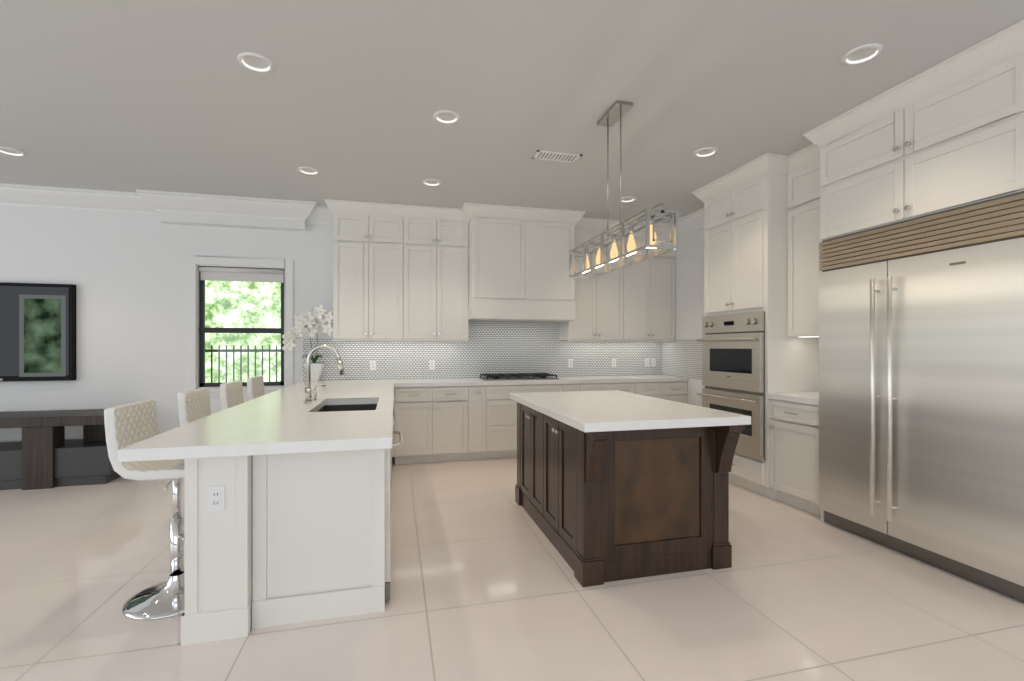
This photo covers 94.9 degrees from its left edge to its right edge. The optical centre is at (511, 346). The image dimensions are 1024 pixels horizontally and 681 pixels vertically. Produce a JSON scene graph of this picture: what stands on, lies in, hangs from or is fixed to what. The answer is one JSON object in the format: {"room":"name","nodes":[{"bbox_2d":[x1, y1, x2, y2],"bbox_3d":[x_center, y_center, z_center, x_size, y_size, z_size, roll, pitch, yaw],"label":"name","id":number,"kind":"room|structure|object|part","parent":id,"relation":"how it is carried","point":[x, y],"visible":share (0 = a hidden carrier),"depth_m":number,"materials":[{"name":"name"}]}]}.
{"room":"kitchen","nodes":[
{"label":"kitchen","id":0,"kind":"room"},
{"bbox_2d":[0,206,618,441],"bbox_3d":[-3.072,-0.158,5.500,11.100,2.980,0.160,0,0,-14],"label":"wall","id":1,"kind":"structure","parent":0,"point":[125,274],"depth_m":5.14,"materials":[{"name":"white paint"}]},
{"bbox_2d":[0,282,75,380],"bbox_3d":[-5.494,-0.150,4.779,1.750,1.015,0.064,0,0,-14],"label":"wall-mounted tv","id":2,"kind":"object","parent":1,"relation":"attached to","point":[37,331],"visible":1,"depth_m":4.89,"materials":[{"name":"black glass"}]},
{"bbox_2d":[184,256,292,395],"bbox_3d":[-3.117,-0.229,5.435,1.140,1.585,0.145,0,0,-14],"label":"window unit","id":3,"kind":"structure","parent":1,"relation":"in","point":[201,270],"depth_m":5.40,"materials":[{"name":"white wood"}]},
{"bbox_2d":[330,199,405,342],"bbox_3d":[-1.693,-0.855,5.581,0.775,1.582,0.348,0,0,-14],"label":"upper cabinet","id":4,"kind":"object","parent":1,"relation":"attached to","point":[369,239],"depth_m":5.41,"materials":[{"name":"white wood"}]},
{"bbox_2d":[406,205,469,342],"bbox_3d":[-0.941,-0.855,5.768,0.775,1.582,0.348,0,0,-14],"label":"upper cabinet","id":5,"kind":"object","parent":1,"relation":"attached to","point":[435,239],"depth_m":5.60,"materials":[{"name":"white wood"}]},
{"bbox_2d":[466,219,525,322],"bbox_3d":[-0.227,-0.986,5.822,0.644,1.318,0.588,0,0,-14],"label":"cover","id":6,"kind":"object","parent":1,"relation":"attached to","point":[495,252],"depth_m":5.55,"materials":[{"name":"white wood"}]},
{"bbox_2d":[458,202,585,230],"bbox_3d":[0.133,-1.566,5.707,1.480,0.160,0.349,0,0,-14],"label":"crown molding","id":7,"kind":"structure","parent":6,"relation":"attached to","point":[496,213],"depth_m":5.58,"materials":[{"name":"white wood"}]},
{"bbox_2d":[303,317,746,383],"bbox_3d":[0.037,0.017,5.326,4.748,0.769,1.678,0,0,-14],"label":"backsplash","id":8,"kind":"structure","parent":1,"relation":"attached to","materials":[{"name":"tile"}]},
{"bbox_2d":[522,223,577,322],"bbox_3d":[0.397,-0.986,5.978,0.644,1.318,0.588,0,0,-14],"label":"upper cabinet","id":9,"kind":"object","parent":1,"relation":"attached to","point":[551,296],"depth_m":5.70,"materials":[{"name":"white wood"}]},
{"bbox_2d":[558,219,625,342],"bbox_3d":[1.053,-0.855,6.265,0.775,1.582,0.348,0,0,-14],"label":"upper cabinet","id":10,"kind":"object","parent":1,"relation":"attached to","point":[601,299],"depth_m":6.11,"materials":[{"name":"white wood"}]},
{"bbox_2d":[626,222,677,342],"bbox_3d":[1.805,-0.855,6.453,0.775,1.582,0.348,0,0,-14],"label":"upper cabinet","id":11,"kind":"object","parent":1,"relation":"attached to","point":[650,283],"depth_m":6.29,"materials":[{"name":"white wood"}]},
{"bbox_2d":[0,457,1023,680],"bbox_3d":[-1.928,1.382,0.911,11.100,0.100,9.700,0,0,-14],"label":"floor","id":12,"kind":"structure","parent":0,"point":[485,584],"depth_m":2.38,"materials":[{"name":"tile"}]},
{"bbox_2d":[0,409,120,489],"bbox_3d":[-5.197,0.995,4.455,2.670,0.675,0.560,0,0,-14],"label":"console table","id":13,"kind":"object","parent":12,"relation":"on","point":[43,454],"visible":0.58,"depth_m":4.45,"materials":[{"name":"brown wood"}]},
{"bbox_2d":[104,399,184,619],"bbox_3d":[-1.772,0.814,2.516,0.501,1.035,0.450,0,0,-14],"label":"stool","id":14,"kind":"object","parent":12,"relation":"on","point":[129,424],"visible":0.58,"depth_m":2.40,"materials":[{"name":"leather"}]},
{"bbox_2d":[178,387,211,425],"bbox_3d":[-1.963,0.814,3.283,0.501,1.035,0.450,0,0,-14],"label":"stool","id":15,"kind":"object","parent":12,"relation":"on","point":[194,405],"visible":0.15,"depth_m":3.15,"materials":[{"name":"fabric"}]},
{"bbox_2d":[181,455,253,645],"bbox_3d":[-1.375,0.892,2.238,0.265,0.880,0.233,0,0,-14],"label":"base cabinet","id":16,"kind":"object","parent":12,"relation":"on","point":[219,493],"depth_m":2.14,"materials":[{"name":"white wood"}]},
{"bbox_2d":[220,380,243,410],"bbox_3d":[-2.147,0.814,4.020,0.501,1.035,0.450,0,0,-14],"label":"stool","id":17,"kind":"object","parent":12,"relation":"on","point":[231,393],"visible":0.31,"depth_m":3.88,"materials":[{"name":"fabric"}]},
{"bbox_2d":[247,376,264,399],"bbox_3d":[-2.316,0.814,4.699,0.501,1.035,0.450,0,0,-14],"label":"stool","id":18,"kind":"object","parent":12,"relation":"on","point":[255,386],"visible":0.15,"depth_m":4.54,"materials":[{"name":"fabric"}]},
{"bbox_2d":[254,451,393,627],"bbox_3d":[-1.023,0.892,2.612,0.678,0.881,0.663,0,0,-14],"label":"base cabinet","id":19,"kind":"object","parent":12,"relation":"on","point":[322,523],"depth_m":2.31,"materials":[{"name":"white wood"}]},
{"bbox_2d":[118,379,393,461],"bbox_3d":[-1.500,0.427,3.825,1.048,0.050,3.849,0,0,-14],"label":"countertop","id":20,"kind":"structure","parent":19,"relation":"on","point":[276,423],"depth_m":2.29,"materials":[{"name":"white stone"}]},
{"bbox_2d":[282,304,332,381],"bbox_3d":[-2.280,-0.040,5.407,0.622,0.882,0.315,0,0,-14],"label":"orchid","id":21,"kind":"object","parent":20,"relation":"on","point":[307,323],"visible":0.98,"depth_m":5.32,"materials":[{"name":"white plant"}]},
{"bbox_2d":[314,391,317,398],"bbox_3d":[-1.457,0.341,3.554,0.091,0.122,0.028,0,0,-14],"label":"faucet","id":22,"kind":"object","parent":20,"relation":"on","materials":[{"name":"silver metal"}]},
{"bbox_2d":[302,343,345,402],"bbox_3d":[-1.346,0.192,3.370,0.279,0.420,0.111,0,0,-14],"label":"faucet","id":23,"kind":"object","parent":20,"relation":"on","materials":[{"name":"silver metal"}]},
{"bbox_2d":[322,403,373,410],"bbox_3d":[-1.153,0.567,3.300,0.424,0.254,0.784,0,0,-14],"label":"sink","id":24,"kind":"object","parent":20,"relation":"in","point":[329,406],"depth_m":3.66,"materials":[{"name":"black metal"}]},
{"bbox_2d":[398,383,469,463],"bbox_3d":[-0.977,0.892,5.620,0.817,0.880,0.619,0,0,-14],"label":"base cabinet","id":25,"kind":"object","parent":12,"relation":"on","point":[434,422],"depth_m":5.34,"materials":[{"name":"white wood"}]},
{"bbox_2d":[394,375,685,386],"bbox_3d":[0.415,0.427,5.962,3.706,0.050,0.628,0,0,-14],"label":"countertop","id":26,"kind":"structure","parent":25,"relation":"on","point":[517,378],"depth_m":5.75,"materials":[{"name":"white stone"}]},
{"bbox_2d":[478,373,559,380],"bbox_3d":[0.076,0.375,5.894,0.910,0.052,0.500,0,0,-14],"label":"cooktop","id":27,"kind":"object","parent":26,"relation":"in","point":[513,376],"depth_m":5.74,"materials":[{"name":"black metal"}]},
{"bbox_2d":[470,383,485,459],"bbox_3d":[-0.479,0.892,5.744,0.210,0.880,0.619,0,0,-14],"label":"base cabinet","id":28,"kind":"object","parent":12,"relation":"on","point":[477,391],"depth_m":5.46,"materials":[{"name":"white wood"}]},
{"bbox_2d":[486,383,561,458],"bbox_3d":[0.079,0.892,5.883,0.940,0.880,0.619,0,0,-14],"label":"base cabinet","id":29,"kind":"object","parent":12,"relation":"on","point":[501,411],"depth_m":5.53,"materials":[{"name":"white wood"}]},
{"bbox_2d":[562,383,581,391],"bbox_3d":[0.647,0.892,6.024,0.230,0.880,0.619,0,0,-14],"label":"base cabinet","id":30,"kind":"object","parent":12,"relation":"on","point":[566,387],"depth_m":5.73,"materials":[{"name":"white wood"}]},
{"bbox_2d":[582,383,637,393],"bbox_3d":[1.122,0.892,6.143,0.750,0.880,0.619,0,0,-14],"label":"base cabinet","id":31,"kind":"object","parent":12,"relation":"on","point":[626,387],"depth_m":5.86,"materials":[{"name":"white wood"}]},
{"bbox_2d":[515,402,750,586],"bbox_3d":[0.684,0.891,3.384,0.980,0.882,1.627,0,0,-14],"label":"kitchen island","id":32,"kind":"object","parent":12,"relation":"on","point":[613,485],"depth_m":2.76,"materials":[{"name":"brown wood"}]},
{"bbox_2d":[509,390,750,433],"bbox_3d":[0.680,0.426,3.401,1.036,0.049,1.670,0,0,-14],"label":"island countertop","id":33,"kind":"structure","parent":32,"relation":"on","point":[611,409],"depth_m":2.96,"materials":[{"name":"white stone"}]},
{"bbox_2d":[638,379,687,403],"bbox_3d":[1.849,0.892,6.324,0.748,0.880,0.619,0,0,-14],"label":"base cabinet","id":34,"kind":"object","parent":12,"relation":"on","point":[667,389],"depth_m":6.04,"materials":[{"name":"white wood"}]},
{"bbox_2d":[698,159,757,492],"bbox_3d":[2.362,-0.157,4.579,0.600,2.978,0.857,0,0,-14],"label":"tall cabinet","id":35,"kind":"object","parent":12,"relation":"on","point":[728,346],"depth_m":4.46,"materials":[{"name":"white wood"}]},
{"bbox_2d":[696,311,765,461],"bbox_3d":[2.064,0.347,4.498,0.119,1.312,0.810,0,0,-14],"label":"double oven","id":36,"kind":"object","parent":35,"relation":"in","point":[733,343],"depth_m":4.35,"materials":[{"name":"silver metal"}]},
{"bbox_2d":[758,128,813,513],"bbox_3d":[2.532,-0.157,3.897,0.600,2.978,0.547,0,0,-14],"label":"tall cabinet","id":37,"kind":"object","parent":12,"relation":"on","point":[785,182],"depth_m":4.09,"materials":[{"name":"white wood"}]},
{"bbox_2d":[814,19,1023,602],"bbox_3d":[2.754,-0.157,3.009,0.600,2.978,1.305,0,0,-14],"label":"tall cabinet","id":38,"kind":"object","parent":12,"relation":"on","point":[856,351],"depth_m":2.83,"materials":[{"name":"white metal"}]},
{"bbox_3d":[0.514,-1.566,4.001,4.463,0.160,4.485,0,0,-14],"label":"crown cornice","id":39,"kind":"part","parent":38,"relation":"part of","materials":[{"name":"white"}]},
{"bbox_2d":[818,189,1023,607],"bbox_3d":[2.720,0.265,3.038,0.647,2.134,1.216,0,0,-14],"label":"fridge","id":40,"kind":"object","parent":38,"relation":"in","point":[921,315],"depth_m":2.82,"materials":[{"name":"silver metal"}]},
{"bbox_2d":[0,0,1023,222],"bbox_3d":[-1.928,-1.698,0.911,11.100,0.100,9.700,0,0,-14],"label":"ceiling","id":41,"kind":"structure","parent":0,"point":[347,99],"depth_m":3.01,"materials":[{"name":"white paint"}]},
{"bbox_2d":[0,146,25,155],"bbox_3d":[-4.223,-1.659,3.956,0.190,0.045,0.190,0,0,-14],"label":"recessed light","id":42,"kind":"object","parent":41,"relation":"in","point":[21,152],"visible":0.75,"depth_m":3.97,"materials":[{"name":"white"}]},
{"bbox_2d":[237,52,273,72],"bbox_3d":[-1.483,-1.659,2.722,0.190,0.045,0.190,0,0,-14],"label":"recessed light","id":43,"kind":"object","parent":41,"relation":"in","point":[240,56],"visible":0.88,"depth_m":2.71,"materials":[{"name":"white"}]},
{"bbox_2d":[298,167,319,174],"bbox_3d":[-1.899,-1.659,4.391,0.190,0.045,0.190,0,0,-14],"label":"recessed light","id":44,"kind":"object","parent":41,"relation":"in","point":[315,173],"visible":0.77,"depth_m":4.38,"materials":[{"name":"white"}]},
{"bbox_2d":[0,183,703,237],"bbox_3d":[-1.903,-1.506,0.814,10.700,0.285,9.500,0,0,-14],"label":"crown molding","id":45,"kind":"structure","parent":41,"relation":"attached to","point":[181,208],"depth_m":5.14,"materials":[{"name":"white wood"}]},
{"bbox_2d":[422,179,440,185],"bbox_3d":[-0.802,-1.659,4.706,0.190,0.045,0.190,0,0,-14],"label":"recessed light","id":46,"kind":"object","parent":41,"relation":"in","point":[425,180],"visible":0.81,"depth_m":4.68,"materials":[{"name":"white"}]},
{"bbox_2d":[433,110,459,123],"bbox_3d":[-0.468,-1.659,3.367,0.190,0.045,0.190,0,0,-14],"label":"recessed light","id":47,"kind":"object","parent":41,"relation":"in","point":[437,119],"visible":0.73,"depth_m":3.35,"materials":[{"name":"white"}]},
{"bbox_2d":[532,150,581,162],"bbox_3d":[0.388,-1.642,4.065,0.400,0.008,0.170,0,0,-14],"label":"ceiling vent","id":48,"kind":"object","parent":41,"relation":"in","point":[555,156],"visible":1,"depth_m":4.06,"materials":[{"name":"white metal"}]},
{"bbox_2d":[569,101,677,278],"bbox_3d":[0.720,-1.107,3.313,0.202,1.079,1.242,0,0,-14],"label":"pendant light","id":49,"kind":"object","parent":41,"relation":"hanging from","point":[614,113],"visible":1,"depth_m":3.20,"materials":[{"name":"silver metal"}]},
{"bbox_3d":[0.720,-0.680,3.313,0.187,0.193,1.227,0,0,-14],"label":"glass","id":50,"kind":"part","parent":49,"relation":"part of","materials":[{"name":"clear glass"}]},
{"bbox_2d":[619,197,635,201],"bbox_3d":[1.289,-1.659,5.248,0.190,0.045,0.190,0,0,-14],"label":"recessed light","id":51,"kind":"object","parent":41,"relation":"in","point":[634,198],"visible":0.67,"depth_m":5.23,"materials":[{"name":"white"}]},
{"bbox_2d":[694,147,717,156],"bbox_3d":[1.637,-1.659,3.974,0.190,0.045,0.190,0,0,-14],"label":"recessed light","id":52,"kind":"object","parent":41,"relation":"in","point":[706,148],"visible":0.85,"depth_m":3.95,"materials":[{"name":"white"}]},
{"bbox_2d":[841,43,882,64],"bbox_3d":[1.969,-1.659,2.645,0.190,0.045,0.190,0,0,-14],"label":"recessed light","id":53,"kind":"object","parent":41,"relation":"in","point":[846,61],"visible":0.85,"depth_m":2.63,"materials":[{"name":"white"}]},
{"bbox_2d":[675,229,703,406],"bbox_3d":[3.365,-0.158,2.127,0.160,2.980,9.500,0,0,-14],"label":"wall","id":54,"kind":"structure","parent":0,"point":[689,283],"depth_m":6.06,"materials":[{"name":"white paint"}]},
{"label":"outside","id":55,"kind":"structure","parent":0,"visible":0},
{"bbox_2d":[205,280,280,382],"bbox_3d":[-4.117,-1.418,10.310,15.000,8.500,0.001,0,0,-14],"label":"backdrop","id":56,"kind":"structure","parent":55,"point":[270,322],"depth_m":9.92,"materials":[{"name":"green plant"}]},
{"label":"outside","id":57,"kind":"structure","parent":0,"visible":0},
{"bbox_2d":[205,345,280,382],"bbox_3d":[-3.491,0.757,7.387,6.000,1.550,0.025,0,0,-14],"label":"fence","id":58,"kind":"object","parent":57,"point":[219,350],"depth_m":7.21,"materials":[{"name":"black metal"}]}
]}

